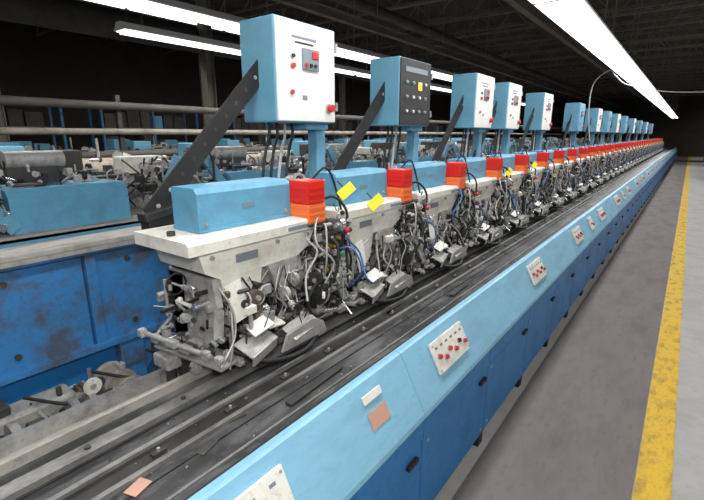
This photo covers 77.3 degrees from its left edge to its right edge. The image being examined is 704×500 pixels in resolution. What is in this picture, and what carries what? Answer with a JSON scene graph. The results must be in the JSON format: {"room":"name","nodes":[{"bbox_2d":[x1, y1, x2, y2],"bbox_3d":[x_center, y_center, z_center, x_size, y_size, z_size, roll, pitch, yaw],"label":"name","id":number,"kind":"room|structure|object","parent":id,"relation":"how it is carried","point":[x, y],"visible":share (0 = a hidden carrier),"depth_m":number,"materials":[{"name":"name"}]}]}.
{"room":"factory floor","nodes":[
{"label":"factory floor","id":0,"kind":"room"},
{"bbox_2d":[0,20,494,150],"bbox_3d":[-0.621,-7.461,24.984,0.200,5.200,51.000,11,18,35],"label":"wall","id":1,"kind":"structure","parent":0,"point":[60,64],"depth_m":14.66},
{"bbox_2d":[188,0,703,95],"bbox_3d":[8.670,-8.269,17.594,23.000,0.100,51.000,11,18,35],"label":"ceiling","id":2,"kind":"structure","parent":0,"point":[436,8],"depth_m":14.67,"materials":[{"name":"metal"}]},
{"bbox_2d":[35,27,55,35],"bbox_3d":[-0.132,-4.928,6.298,23.026,0.650,0.080,11,18,35],"label":"joist","id":3,"kind":"object","parent":2,"relation":"attached to","point":[49,29],"visible":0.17,"depth_m":12.71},
{"bbox_2d":[86,0,196,24],"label":"fluorescent light","id":4,"kind":"object","parent":2,"relation":"hanging from","point":[156,14],"depth_m":9.11,"materials":[{"name":"white paint"}]},
{"bbox_2d":[101,0,245,31],"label":"fluorescent light","id":5,"kind":"object","parent":2,"relation":"hanging from","point":[185,11],"depth_m":4.46,"materials":[{"name":"white paint"}]},
{"bbox_2d":[114,10,240,55],"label":"fluorescent light","id":6,"kind":"object","parent":2,"relation":"hanging from","point":[143,31],"depth_m":5.67,"materials":[{"name":"white paint"}]},
{"bbox_2d":[104,0,278,45],"bbox_3d":[1.036,-5.323,7.809,23.026,0.650,0.080,11,18,35],"label":"joist","id":7,"kind":"object","parent":2,"relation":"attached to","point":[245,9],"visible":0.23,"depth_m":10.57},
{"bbox_2d":[212,26,239,34],"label":"fluorescent light","id":8,"kind":"object","parent":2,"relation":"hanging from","point":[213,27],"depth_m":10.77,"materials":[{"name":"white paint"}]},
{"bbox_2d":[159,0,439,53],"bbox_3d":[2.204,-5.718,9.320,23.026,0.650,0.080,11,18,35],"label":"joist","id":9,"kind":"object","parent":2,"relation":"attached to","point":[278,7],"visible":0.3,"depth_m":12.06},
{"bbox_2d":[0,0,656,113],"bbox_3d":[9.708,-7.129,17.090,11.080,1.850,49.000,11,18,35],"label":"pipe","id":10,"kind":"object","parent":2,"relation":"hanging from","point":[74,16],"visible":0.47,"depth_m":7.92,"materials":[{"name":"metal"}]},
{"bbox_2d":[334,57,369,77],"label":"fluorescent light","id":11,"kind":"object","parent":2,"relation":"hanging from","point":[338,68],"depth_m":8.62,"materials":[{"name":"white paint"}]},
{"bbox_2d":[334,54,369,62],"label":"fluorescent light","id":12,"kind":"object","parent":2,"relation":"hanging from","point":[361,60],"depth_m":14.78,"materials":[{"name":"white paint"}]},
{"bbox_2d":[334,42,390,61],"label":"fluorescent light","id":13,"kind":"object","parent":2,"relation":"hanging from","point":[342,49],"depth_m":6.71,"materials":[{"name":"white paint"}]},
{"bbox_2d":[214,0,588,59],"bbox_3d":[3.371,-6.113,10.831,23.026,0.650,0.080,11,18,35],"label":"joist","id":14,"kind":"object","parent":2,"relation":"attached to","point":[467,17],"visible":0.34,"depth_m":11.70,"materials":[{"name":"metal"}]},
{"bbox_2d":[430,83,451,92],"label":"fluorescent light","id":15,"kind":"object","parent":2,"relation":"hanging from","point":[433,86],"depth_m":11.71,"materials":[{"name":"white paint"}]},
{"bbox_2d":[431,60,455,79],"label":"fluorescent light","id":16,"kind":"object","parent":2,"relation":"hanging from","point":[440,73],"depth_m":9.02,"materials":[{"name":"white paint"}]},
{"bbox_2d":[334,0,703,49],"bbox_3d":[4.539,-6.508,12.342,23.026,0.650,0.080,11,18,35],"label":"joist","id":17,"kind":"object","parent":2,"relation":"attached to","point":[499,9],"visible":0.38,"depth_m":12.75,"materials":[{"name":"metal"}]},
{"bbox_2d":[334,24,703,79],"bbox_3d":[8.041,-7.693,16.876,23.026,0.650,0.080,11,18,35],"label":"joist","id":18,"kind":"object","parent":2,"relation":"attached to","point":[690,27],"visible":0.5,"depth_m":16.72,"materials":[{"name":"metal"}]},
{"bbox_2d":[352,35,703,82],"bbox_3d":[9.209,-8.088,18.387,23.026,0.650,0.080,11,18,35],"label":"joist","id":19,"kind":"object","parent":2,"relation":"attached to","point":[699,36],"visible":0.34,"depth_m":18.30,"materials":[{"name":"metal"}]},
{"bbox_2d":[353,0,703,56],"bbox_3d":[5.706,-6.903,13.854,23.026,0.650,0.080,11,18,35],"label":"joist","id":20,"kind":"object","parent":2,"relation":"attached to","point":[649,5],"visible":0.4,"depth_m":13.76,"materials":[{"name":"metal"}]},
{"bbox_2d":[380,11,703,63],"bbox_3d":[6.874,-7.298,15.364,23.026,0.650,0.080,11,18,35],"label":"joist","id":21,"kind":"object","parent":2,"relation":"attached to","point":[690,14],"visible":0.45,"depth_m":15.14,"materials":[{"name":"metal"}]},
{"bbox_2d":[430,62,703,92],"bbox_3d":[13.879,-9.668,24.431,23.026,0.650,0.080,11,18,35],"label":"joist","id":22,"kind":"object","parent":2,"relation":"attached to","point":[682,64],"visible":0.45,"depth_m":24.33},
{"bbox_2d":[431,67,703,94],"bbox_3d":[15.047,-10.063,25.942,23.026,0.650,0.080,11,18,35],"label":"joist","id":23,"kind":"object","parent":2,"relation":"attached to","point":[690,68],"visible":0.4,"depth_m":26.06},
{"bbox_2d":[438,43,703,76],"bbox_3d":[10.376,-8.483,19.898,23.026,0.650,0.080,11,18,35],"label":"joist","id":24,"kind":"object","parent":2,"relation":"attached to","point":[677,61],"visible":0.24,"depth_m":19.70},
{"bbox_2d":[442,72,703,96],"bbox_3d":[16.214,-10.458,27.453,23.026,0.650,0.080,11,18,35],"label":"joist","id":25,"kind":"object","parent":2,"relation":"attached to","point":[689,72],"visible":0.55,"depth_m":27.52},
{"bbox_2d":[454,50,703,80],"bbox_3d":[11.544,-8.878,21.409,23.026,0.650,0.080,11,18,35],"label":"joist","id":26,"kind":"object","parent":2,"relation":"attached to","point":[576,74],"visible":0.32,"depth_m":21.23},
{"bbox_2d":[483,57,703,83],"bbox_3d":[12.711,-9.273,22.920,23.026,0.650,0.080,11,18,35],"label":"joist","id":27,"kind":"object","parent":2,"relation":"attached to","point":[691,58],"visible":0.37,"depth_m":22.72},
{"bbox_2d":[528,0,682,118],"bbox_3d":[8.810,-5.522,12.378,0.340,2.576,33.970,11,18,35],"label":"fluorescent light","id":28,"kind":"object","parent":2,"relation":"hanging from","point":[578,18],"visible":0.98,"depth_m":4.79,"materials":[{"name":"white paint"}]},
{"bbox_2d":[522,81,703,97],"bbox_3d":[19.717,-11.643,31.986,23.026,0.650,0.080,11,18,35],"label":"joist","id":29,"kind":"object","parent":2,"relation":"attached to","point":[687,81],"visible":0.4,"depth_m":32.15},
{"bbox_2d":[522,74,703,94],"bbox_3d":[17.382,-10.853,28.964,23.026,0.650,0.080,11,18,35],"label":"joist","id":30,"kind":"object","parent":2,"relation":"attached to","point":[701,74],"visible":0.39,"depth_m":28.66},
{"bbox_2d":[522,78,703,96],"bbox_3d":[18.549,-11.248,30.475,23.026,0.650,0.080,11,18,35],"label":"joist","id":31,"kind":"object","parent":2,"relation":"attached to","point":[688,78],"visible":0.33,"depth_m":30.34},
{"bbox_2d":[523,83,703,99],"bbox_3d":[20.884,-12.038,33.497,23.026,0.650,0.080,11,18,35],"label":"joist","id":32,"kind":"object","parent":2,"relation":"attached to","point":[697,83],"visible":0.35,"depth_m":33.69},
{"bbox_2d":[523,86,703,100],"bbox_3d":[22.052,-12.433,35.008,23.026,0.650,0.080,11,18,35],"label":"joist","id":33,"kind":"object","parent":2,"relation":"attached to","point":[691,86],"visible":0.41,"depth_m":35.16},
{"bbox_2d":[588,70,703,140],"bbox_3d":[4.903,-3.401,6.288,2.396,3.602,0.331,7,16,24],"label":"power cable","id":34,"kind":"object","parent":2,"relation":"hanging from","point":[608,70],"visible":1,"depth_m":6.86,"materials":[{"name":"grey plastic"}]},
{"bbox_2d":[434,156,703,499],"bbox_3d":[8.670,-3.143,18.934,23.000,0.104,51.000,11,18,35],"label":"floor","id":35,"kind":"structure","parent":0,"point":[688,459],"depth_m":3.12,"materials":[{"name":"concrete"}]},
{"bbox_2d":[0,91,9,141],"bbox_3d":[-7.916,-3.473,9.726,0.400,5.200,0.400,11,18,35],"label":"column","id":36,"kind":"structure","parent":35,"relation":"on","point":[3,138],"depth_m":9.91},
{"bbox_2d":[2,95,67,149],"bbox_3d":[-8.677,-2.359,10.605,0.760,2.600,3.060,11,18,35],"label":"storage rack","id":37,"kind":"object","parent":35,"relation":"on","point":[17,118],"visible":0.32,"depth_m":10.91,"materials":[{"name":"metal"}]},
{"bbox_2d":[0,137,119,151],"bbox_3d":[-4.208,-0.800,6.489,1.114,1.665,1.574,11,18,35],"label":"machinery","id":38,"kind":"object","parent":35,"relation":"on","point":[26,148],"visible":0.07,"depth_m":6.37,"materials":[{"name":"blue paint"}]},
{"bbox_2d":[0,150,140,248],"bbox_3d":[-2.039,0.255,2.564,0.840,1.610,1.471,11,18,35],"label":"machine","id":39,"kind":"object","parent":35,"relation":"on","point":[46,195],"visible":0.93,"depth_m":2.53,"materials":[{"name":"blue paint"}]},
{"bbox_2d":[0,139,167,179],"bbox_3d":[-2.705,-0.295,4.557,1.114,1.665,1.574,11,18,35],"label":"machinery","id":40,"kind":"object","parent":35,"relation":"on","point":[104,164],"visible":0.1,"depth_m":4.43,"materials":[{"name":"blue paint"}]},
{"bbox_2d":[0,226,173,404],"bbox_3d":[7.016,-2.239,12.835,0.170,1.240,32.400,11,18,35],"label":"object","id":41,"kind":"structure","parent":35,"relation":"on","point":[73,305],"depth_m":1.99,"materials":[{"name":"blue paint"}]},
{"bbox_2d":[0,314,174,438],"bbox_3d":[1.631,-0.253,5.384,0.458,1.165,13.600,11,18,35],"label":"roller","id":42,"kind":"object","parent":35,"relation":"on","point":[14,417],"visible":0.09,"depth_m":1.82,"materials":[{"name":"metal"}]},
{"bbox_2d":[106,136,176,149],"bbox_3d":[-4.915,-1.912,10.745,1.114,1.665,1.574,11,18,35],"label":"machinery","id":43,"kind":"object","parent":35,"relation":"on","point":[112,144],"visible":0.14,"depth_m":10.27,"materials":[{"name":"blue paint"}]},
{"bbox_2d":[87,101,198,150],"bbox_3d":[-6.282,-3.169,13.704,0.760,2.600,3.060,11,18,35],"label":"storage rack","id":44,"kind":"object","parent":35,"relation":"on","point":[131,119],"visible":0.38,"depth_m":13.04,"materials":[{"name":"metal"}]},
{"bbox_2d":[125,141,177,171],"bbox_3d":[-3.062,-1.153,7.970,1.112,1.600,1.553,11,18,35],"label":"machinery","id":45,"kind":"object","parent":35,"relation":"on","point":[130,145],"visible":0.03,"depth_m":7.41,"materials":[{"name":"blue paint"}]},
{"bbox_2d":[102,146,288,214],"bbox_3d":[-1.211,-0.027,3.642,0.832,1.610,1.535,11,18,35],"label":"machine","id":46,"kind":"object","parent":35,"relation":"on","point":[142,175],"visible":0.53,"depth_m":3.20,"materials":[{"name":"blue paint"}]},
{"bbox_2d":[198,53,204,127],"bbox_3d":[-4.623,-4.587,13.988,0.400,5.200,0.400,11,18,35],"label":"column","id":47,"kind":"structure","parent":35,"relation":"on","point":[198,53],"depth_m":13.80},
{"bbox_2d":[195,0,217,145],"bbox_3d":[-2.975,-3.328,9.172,0.400,5.200,0.400,11,18,35],"label":"column","id":48,"kind":"structure","parent":35,"relation":"on","point":[207,67],"depth_m":9.05,"materials":[{"name":"metal"}]},
{"bbox_2d":[177,143,278,166],"bbox_3d":[-1.439,-0.688,6.192,1.112,1.600,1.553,11,18,35],"label":"machinery","id":49,"kind":"object","parent":35,"relation":"on","point":[181,147],"visible":0.1,"depth_m":5.73,"materials":[{"name":"blue paint"}]},
{"bbox_2d":[220,139,262,145],"bbox_3d":[-3.111,-2.489,13.078,1.112,1.600,1.553,11,18,35],"label":"machinery","id":50,"kind":"object","parent":35,"relation":"on","point":[243,143],"visible":0.06,"depth_m":12.79,"materials":[{"name":"blue paint"}]},
{"bbox_2d":[217,137,280,146],"bbox_3d":[-1.933,-1.570,9.434,1.114,1.665,1.574,11,18,35],"label":"machinery","id":51,"kind":"object","parent":35,"relation":"on","point":[221,142],"visible":0.07,"depth_m":8.93,"materials":[{"name":"blue paint"}]},
{"bbox_2d":[221,116,293,145],"bbox_3d":[-3.588,-4.081,17.191,0.760,2.600,3.060,11,18,35],"label":"storage rack","id":52,"kind":"object","parent":35,"relation":"on","point":[239,123],"visible":0.25,"depth_m":16.45,"materials":[{"name":"metal"}]},
{"bbox_2d":[0,95,562,157],"bbox_3d":[3.248,-3.063,14.091,0.150,2.200,29.030,11,18,35],"label":"pipes","id":53,"kind":"object","parent":35,"relation":"on","point":[116,105],"visible":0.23,"depth_m":5.83,"materials":[{"name":"metal"}]},
{"bbox_2d":[261,143,377,177],"bbox_3d":[-0.338,-0.321,4.765,0.840,1.610,1.471,11,18,35],"label":"machine","id":54,"kind":"object","parent":35,"relation":"on","point":[333,152],"visible":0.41,"depth_m":4.32,"materials":[{"name":"blue paint"}]},
{"bbox_2d":[291,137,361,159],"bbox_3d":[-0.190,-1.145,7.811,1.114,1.665,1.574,11,18,35],"label":"machinery","id":55,"kind":"object","parent":35,"relation":"on","point":[295,144],"visible":0.02,"depth_m":7.31,"materials":[{"name":"blue paint"}]},
{"bbox_2d":[304,114,358,143],"bbox_3d":[-0.893,-4.992,20.678,0.760,2.600,3.060,11,18,35],"label":"storage rack","id":56,"kind":"object","parent":35,"relation":"on","point":[335,126],"visible":0.16,"depth_m":20.26,"materials":[{"name":"metal"}]},
{"bbox_2d":[0,147,676,499],"bbox_3d":[10.686,-2.872,16.007,0.953,0.860,42.028,11,18,35],"label":"conveyor","id":57,"kind":"object","parent":35,"relation":"on","point":[204,435],"visible":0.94,"depth_m":1.65,"materials":[{"name":"metal"}]},
{"bbox_2d":[123,477,151,496],"bbox_3d":[-0.545,0.604,1.121,0.040,0.002,0.055,5,16,19],"label":"warning sticker","id":58,"kind":"object","parent":57,"relation":"on","point":[140,484],"visible":1,"depth_m":1.12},
{"bbox_2d":[137,14,337,229],"bbox_3d":[-0.441,-0.259,1.989,0.251,1.474,1.061,11,18,35],"label":"cabinet","id":59,"kind":"object","parent":57,"relation":"on","point":[287,79],"visible":0.73,"depth_m":1.92,"materials":[{"name":"metal"}]},
{"bbox_2d":[134,167,372,381],"bbox_3d":[-0.332,0.103,1.828,0.441,0.853,0.985,11,18,35],"label":"station","id":60,"kind":"object","parent":57,"relation":"on","point":[244,255],"visible":1,"depth_m":1.63,"materials":[{"name":"blue paint"}]},
{"bbox_2d":[337,181,355,200],"bbox_3d":[-0.025,-0.264,1.951,0.086,0.082,0.076,0,15,2],"label":"tag","id":61,"kind":"object","parent":60,"relation":"attached to","point":[344,192],"visible":1,"depth_m":1.95,"materials":[{"name":"yellow"}]},
{"bbox_2d":[234,464,294,499],"bbox_3d":[-0.225,0.672,1.149,0.074,0.127,0.170,11,18,35],"label":"panel","id":62,"kind":"object","parent":57,"relation":"on","point":[274,485],"visible":1,"depth_m":1.17,"materials":[{"name":"metal"}]},
{"bbox_2d":[305,159,436,307],"bbox_3d":[0.109,-0.049,2.409,0.484,0.853,0.979,11,18,35],"label":"station","id":63,"kind":"object","parent":57,"relation":"on","point":[388,238],"visible":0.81,"depth_m":2.31,"materials":[{"name":"blue paint"}]},
{"bbox_2d":[366,193,383,211],"bbox_3d":[0.109,-0.221,2.026,0.086,0.082,0.076,0,15,2],"label":"tag","id":64,"kind":"object","parent":63,"relation":"attached to","point":[377,200],"visible":1,"depth_m":2.02,"materials":[{"name":"yellow"}]},
{"bbox_2d":[361,385,381,405],"bbox_3d":[0.071,0.516,1.565,0.019,0.029,0.110,11,18,35],"label":"name plate","id":65,"kind":"object","parent":57,"relation":"on","point":[376,391],"visible":1,"depth_m":1.56,"materials":[{"name":"white paint"}]},
{"bbox_2d":[367,400,390,431],"bbox_3d":[0.097,0.588,1.563,0.030,0.054,0.110,11,18,35],"label":"warning sticker","id":66,"kind":"object","parent":57,"relation":"on","point":[380,414],"visible":1,"depth_m":1.56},
{"bbox_2d":[332,56,432,169],"bbox_3d":[0.163,-0.453,2.788,0.233,1.444,1.061,11,18,35],"label":"cabinet","id":67,"kind":"object","parent":57,"relation":"on","point":[400,86],"visible":0.73,"depth_m":2.73,"materials":[{"name":"metal"}]},
{"bbox_2d":[395,155,485,269],"bbox_3d":[0.584,-0.208,3.015,0.474,0.853,1.066,11,18,35],"label":"station","id":68,"kind":"object","parent":57,"relation":"on","point":[444,182],"visible":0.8,"depth_m":2.92,"materials":[{"name":"blue paint"}]},
{"bbox_2d":[428,321,469,374],"bbox_3d":[0.452,0.444,2.025,0.074,0.127,0.320,11,18,35],"label":"panel","id":69,"kind":"object","parent":57,"relation":"on","point":[446,349],"visible":1,"depth_m":2.00,"materials":[{"name":"metal"}]},
{"bbox_2d":[432,73,495,160],"bbox_3d":[0.888,-0.709,3.709,0.251,1.474,1.061,11,18,35],"label":"cabinet","id":70,"kind":"object","parent":57,"relation":"on","point":[472,94],"visible":0.78,"depth_m":3.65,"materials":[{"name":"metal"}]},
{"bbox_2d":[446,152,517,247],"bbox_3d":[1.015,-0.353,3.571,0.441,0.853,0.985,11,18,35],"label":"station","id":71,"kind":"object","parent":57,"relation":"on","point":[487,171],"visible":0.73,"depth_m":3.52,"materials":[{"name":"blue paint"}]},
{"bbox_2d":[472,82,522,156],"bbox_3d":[1.367,-0.871,4.329,0.251,1.474,1.061,11,18,35],"label":"cabinet","id":72,"kind":"object","parent":57,"relation":"on","point":[507,95],"visible":0.68,"depth_m":4.28,"materials":[{"name":"metal"}]},
{"bbox_2d":[487,149,539,229],"bbox_3d":[1.456,-0.505,4.152,0.484,0.853,0.979,11,18,35],"label":"station","id":73,"kind":"object","parent":57,"relation":"on","point":[524,182],"visible":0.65,"depth_m":4.12,"materials":[{"name":"blue paint"}]},
{"bbox_2d":[516,92,553,151],"bbox_3d":[2.146,-1.135,5.336,0.251,1.474,1.061,11,18,35],"label":"cabinet","id":74,"kind":"object","parent":57,"relation":"on","point":[538,106],"visible":0.74,"depth_m":5.28,"materials":[{"name":"metal"}]},
{"bbox_2d":[511,148,560,217],"bbox_3d":[1.931,-0.663,4.758,0.474,0.853,1.066,11,18,35],"label":"station","id":75,"kind":"object","parent":57,"relation":"on","point":[544,180],"visible":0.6,"depth_m":4.71,"materials":[{"name":"blue paint"}]},
{"bbox_2d":[526,257,546,284],"bbox_3d":[1.326,0.148,3.156,0.074,0.127,0.320,11,18,35],"label":"panel","id":76,"kind":"object","parent":57,"relation":"on","point":[536,270],"visible":1,"depth_m":3.12,"materials":[{"name":"metal"}]},
{"bbox_2d":[531,146,572,209],"bbox_3d":[2.362,-0.809,5.315,0.441,0.853,0.985,11,18,35],"label":"station","id":77,"kind":"object","parent":57,"relation":"on","point":[557,156],"visible":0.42,"depth_m":5.29,"materials":[{"name":"blue paint"}]},
{"bbox_2d":[548,145,583,200],"bbox_3d":[2.803,-0.961,5.896,0.484,0.853,0.979,11,18,35],"label":"station","id":78,"kind":"object","parent":57,"relation":"on","point":[571,154],"visible":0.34,"depth_m":5.89,"materials":[{"name":"blue paint"}]},
{"bbox_2d":[560,103,585,147],"bbox_3d":[3.415,-1.564,6.979,0.251,1.474,1.061,11,18,35],"label":"cabinet","id":79,"kind":"object","parent":57,"relation":"on","point":[574,113],"visible":0.7,"depth_m":6.92,"materials":[{"name":"metal"}]},
{"bbox_2d":[571,226,583,244],"bbox_3d":[2.200,-0.148,4.288,0.074,0.127,0.320,11,18,35],"label":"panel","id":80,"kind":"object","parent":57,"relation":"on","point":[578,236],"visible":1,"depth_m":4.25,"materials":[{"name":"metal"}]},
{"bbox_2d":[565,144,594,194],"bbox_3d":[3.278,-1.119,6.502,0.474,0.853,1.066,11,18,35],"label":"station","id":81,"kind":"object","parent":57,"relation":"on","point":[582,152],"visible":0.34,"depth_m":6.47,"materials":[{"name":"blue paint"}]},
{"bbox_2d":[575,144,601,189],"bbox_3d":[3.709,-1.265,7.058,0.441,0.853,0.985,11,18,35],"label":"station","id":82,"kind":"object","parent":57,"relation":"on","point":[591,150],"visible":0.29,"depth_m":7.05,"materials":[{"name":"blue paint"}]},
{"bbox_2d":[587,216,594,229],"bbox_3d":[2.637,-0.296,4.854,0.074,0.127,0.170,11,18,35],"label":"panel","id":83,"kind":"object","parent":57,"relation":"on","point":[589,219],"visible":1,"depth_m":4.82,"materials":[{"name":"metal"}]},
{"bbox_2d":[582,108,602,145],"bbox_3d":[4.469,-1.921,8.343,0.251,1.474,1.061,11,18,35],"label":"cabinet","id":84,"kind":"object","parent":57,"relation":"on","point":[595,114],"visible":0.65,"depth_m":8.28,"materials":[{"name":"metal"}]},
{"bbox_2d":[587,143,607,184],"bbox_3d":[4.150,-1.417,7.640,0.484,0.853,0.979,11,18,35],"label":"station","id":85,"kind":"object","parent":57,"relation":"on","point":[599,149],"visible":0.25,"depth_m":7.63,"materials":[{"name":"blue paint"}]},
{"bbox_2d":[597,207,605,220],"bbox_3d":[3.075,-0.444,5.419,0.074,0.127,0.320,11,18,35],"label":"panel","id":86,"kind":"object","parent":57,"relation":"on","point":[601,213],"visible":1,"depth_m":5.38,"materials":[{"name":"metal"}]},
{"bbox_2d":[594,111,611,144],"bbox_3d":[5.247,-2.184,9.350,0.251,1.474,1.061,11,18,35],"label":"cabinet","id":87,"kind":"object","parent":57,"relation":"on","point":[607,115],"visible":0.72,"depth_m":9.27,"materials":[{"name":"metal"}]},
{"bbox_2d":[596,142,615,181],"bbox_3d":[4.625,-1.575,8.245,0.474,0.853,1.066,11,18,35],"label":"station","id":88,"kind":"object","parent":57,"relation":"on","point":[609,160],"visible":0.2,"depth_m":8.21,"materials":[{"name":"blue paint"}]},
{"bbox_2d":[598,142,618,178],"bbox_3d":[5.056,-1.720,8.802,0.441,0.853,0.985,11,18,35],"label":"station","id":89,"kind":"object","parent":57,"relation":"on","point":[612,174],"visible":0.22,"depth_m":8.79,"materials":[{"name":"blue paint"}]},
{"bbox_2d":[605,114,620,142],"bbox_3d":[6.145,-2.488,10.513,0.251,1.474,1.061,11,18,35],"label":"cabinet","id":90,"kind":"object","parent":57,"relation":"on","point":[615,120],"visible":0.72,"depth_m":10.44,"materials":[{"name":"metal"}]},
{"bbox_2d":[607,142,623,175],"bbox_3d":[5.497,-1.872,9.383,0.484,0.853,0.979,11,18,35],"label":"station","id":91,"kind":"object","parent":57,"relation":"on","point":[617,146],"visible":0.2,"depth_m":9.37,"materials":[{"name":"blue paint"}]},
{"bbox_2d":[614,116,627,142],"bbox_3d":[7.103,-2.812,11.752,0.251,1.474,1.061,11,18,35],"label":"cabinet","id":92,"kind":"object","parent":57,"relation":"on","point":[624,119],"visible":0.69,"depth_m":11.67,"materials":[{"name":"metal"}]},
{"bbox_2d":[613,141,628,172],"bbox_3d":[5.973,-2.031,9.989,0.474,0.853,1.066,11,18,35],"label":"station","id":93,"kind":"object","parent":57,"relation":"on","point":[622,165],"visible":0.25,"depth_m":9.96,"materials":[{"name":"blue paint"}]},
{"bbox_2d":[616,141,630,170],"bbox_3d":[6.404,-2.176,10.545,0.441,0.853,0.985,11,18,35],"label":"station","id":94,"kind":"object","parent":57,"relation":"on","point":[625,143],"visible":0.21,"depth_m":10.54,"materials":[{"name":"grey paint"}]},
{"bbox_2d":[618,141,633,169],"bbox_3d":[6.845,-2.328,11.127,0.484,0.853,0.979,11,18,35],"label":"station","id":95,"kind":"object","parent":57,"relation":"on","point":[629,143],"visible":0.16,"depth_m":11.10,"materials":[{"name":"blue paint"}]},
{"bbox_2d":[625,118,635,140],"bbox_3d":[8.420,-3.257,13.457,0.251,1.474,1.061,11,18,35],"label":"cabinet","id":96,"kind":"object","parent":57,"relation":"on","point":[631,124],"visible":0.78,"depth_m":13.38,"materials":[{"name":"metal"}]},
{"bbox_2d":[626,141,639,165],"bbox_3d":[7.751,-2.632,12.289,0.441,0.853,0.985,11,18,35],"label":"station","id":97,"kind":"object","parent":57,"relation":"on","point":[635,143],"visible":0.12,"depth_m":12.26,"materials":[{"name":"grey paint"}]},
{"bbox_2d":[630,140,637,167],"bbox_3d":[7.320,-2.486,11.732,0.474,0.853,1.066,11,18,35],"label":"station","id":98,"kind":"object","parent":57,"relation":"on","point":[632,143],"visible":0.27,"depth_m":11.70,"materials":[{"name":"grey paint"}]},
{"bbox_2d":[632,120,642,140],"bbox_3d":[9.797,-3.723,15.239,0.251,1.474,1.061,11,18,35],"label":"cabinet","id":99,"kind":"object","parent":57,"relation":"on","point":[638,126],"visible":0.66,"depth_m":15.15,"materials":[{"name":"metal"}]},
{"bbox_2d":[639,122,647,139],"bbox_3d":[11.294,-4.230,17.177,0.251,1.474,1.061,11,18,35],"label":"cabinet","id":100,"kind":"object","parent":57,"relation":"on","point":[645,124],"visible":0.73,"depth_m":17.09,"materials":[{"name":"metal"}]},
{"bbox_2d":[646,124,652,138],"bbox_3d":[13.091,-4.838,19.502,0.251,1.474,1.061,11,18,35],"label":"cabinet","id":101,"kind":"object","parent":57,"relation":"on","point":[650,126],"visible":0.68,"depth_m":19.41,"materials":[{"name":"metal"}]},
{"bbox_2d":[339,77,344,138],"bbox_3d":[-0.432,-6.005,19.412,0.400,5.200,0.400,11,18,35],"label":"column","id":102,"kind":"structure","parent":35,"relation":"on","point":[341,79],"depth_m":19.25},
{"bbox_2d":[334,136,368,143],"bbox_3d":[0.342,-2.339,12.379,1.114,1.665,1.574,11,18,35],"label":"machinery","id":103,"kind":"object","parent":35,"relation":"on","point":[344,141],"visible":0.05,"depth_m":11.81,"materials":[{"name":"blue paint"}]},
{"bbox_2d":[364,140,385,146],"bbox_3d":[1.075,-1.539,9.447,1.112,1.600,1.553,11,18,35],"label":"machinery","id":104,"kind":"object","parent":35,"relation":"on","point":[367,143],"visible":0.02,"depth_m":8.91,"materials":[{"name":"blue paint"}]},
{"bbox_2d":[368,126,398,139],"bbox_3d":[2.100,-6.005,24.553,0.760,2.600,3.060,11,18,35],"label":"storage rack","id":105,"kind":"object","parent":35,"relation":"on","point":[373,128],"visible":0.13,"depth_m":23.39,"materials":[{"name":"blue paint"}]},
{"bbox_2d":[351,142,434,169],"bbox_3d":[0.489,-0.602,5.843,0.832,1.610,1.535,11,18,35],"label":"machine","id":106,"kind":"object","parent":35,"relation":"on","point":[377,148],"visible":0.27,"depth_m":5.45,"materials":[{"name":"blue paint"}]},
{"bbox_2d":[400,29,409,141],"bbox_3d":[1.815,-4.948,15.371,0.400,5.200,0.400,11,18,35],"label":"column","id":107,"kind":"structure","parent":35,"relation":"on","point":[405,52],"depth_m":14.88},
{"bbox_2d":[419,120,446,138],"bbox_3d":[5.094,-7.018,28.427,0.760,2.600,3.060,11,18,35],"label":"storage rack","id":108,"kind":"object","parent":35,"relation":"on","point":[432,127],"visible":0.25,"depth_m":27.87,"materials":[{"name":"metal"}]},
{"bbox_2d":[418,141,471,160],"bbox_3d":[1.362,-0.896,6.966,0.840,1.610,1.471,11,18,35],"label":"machine","id":109,"kind":"object","parent":35,"relation":"on","point":[451,151],"visible":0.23,"depth_m":6.56,"materials":[{"name":"blue paint"}]},
{"bbox_2d":[455,140,500,156],"bbox_3d":[2.190,-1.178,8.044,0.832,1.610,1.535,11,18,35],"label":"machine","id":110,"kind":"object","parent":35,"relation":"on","point":[488,150],"visible":0.19,"depth_m":7.64,"materials":[{"name":"blue paint"}]},
{"bbox_2d":[485,140,525,153],"bbox_3d":[3.062,-1.471,9.166,0.840,1.610,1.471,11,18,35],"label":"machine","id":111,"kind":"object","parent":35,"relation":"on","point":[513,146],"visible":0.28,"depth_m":8.72,"materials":[{"name":"blue paint"}]},
{"bbox_2d":[510,139,542,151],"bbox_3d":[3.890,-1.753,10.244,0.832,1.610,1.535,11,18,35],"label":"machine","id":112,"kind":"object","parent":35,"relation":"on","point":[527,147],"visible":0.16,"depth_m":10.06,"materials":[{"name":"blue paint"}]},
{"bbox_2d":[529,139,556,149],"bbox_3d":[4.763,-2.046,11.367,0.840,1.610,1.471,11,18,35],"label":"machine","id":113,"kind":"object","parent":35,"relation":"on","point":[548,143],"visible":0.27,"depth_m":10.92,"materials":[{"name":"blue paint"}]},
{"bbox_2d":[543,138,568,147],"bbox_3d":[5.590,-2.328,12.445,0.832,1.610,1.535,11,18,35],"label":"machine","id":114,"kind":"object","parent":35,"relation":"on","point":[554,140],"visible":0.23,"depth_m":12.24,"materials":[{"name":"blue paint"}]},
{"bbox_2d":[452,156,687,499],"bbox_3d":[12.621,-2.760,17.272,0.690,0.004,49.000,11,18,35],"label":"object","id":115,"kind":"structure","parent":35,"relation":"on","point":[574,432],"depth_m":2.98,"materials":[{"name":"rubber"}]},
{"bbox_2d":[501,89,703,156],"bbox_3d":[23.998,-10.891,38.102,23.000,5.200,0.200,11,18,35],"label":"wall","id":116,"kind":"structure","parent":0,"point":[685,133],"depth_m":36.65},
{"bbox_2d":[76,0,648,103],"bbox_3d":[9.551,-7.333,17.158,15.360,0.210,51.000,11,18,35],"label":"ceiling beam","id":117,"kind":"structure","parent":116,"relation":"attached to","point":[525,7],"depth_m":12.31,"materials":[{"name":"metal"}]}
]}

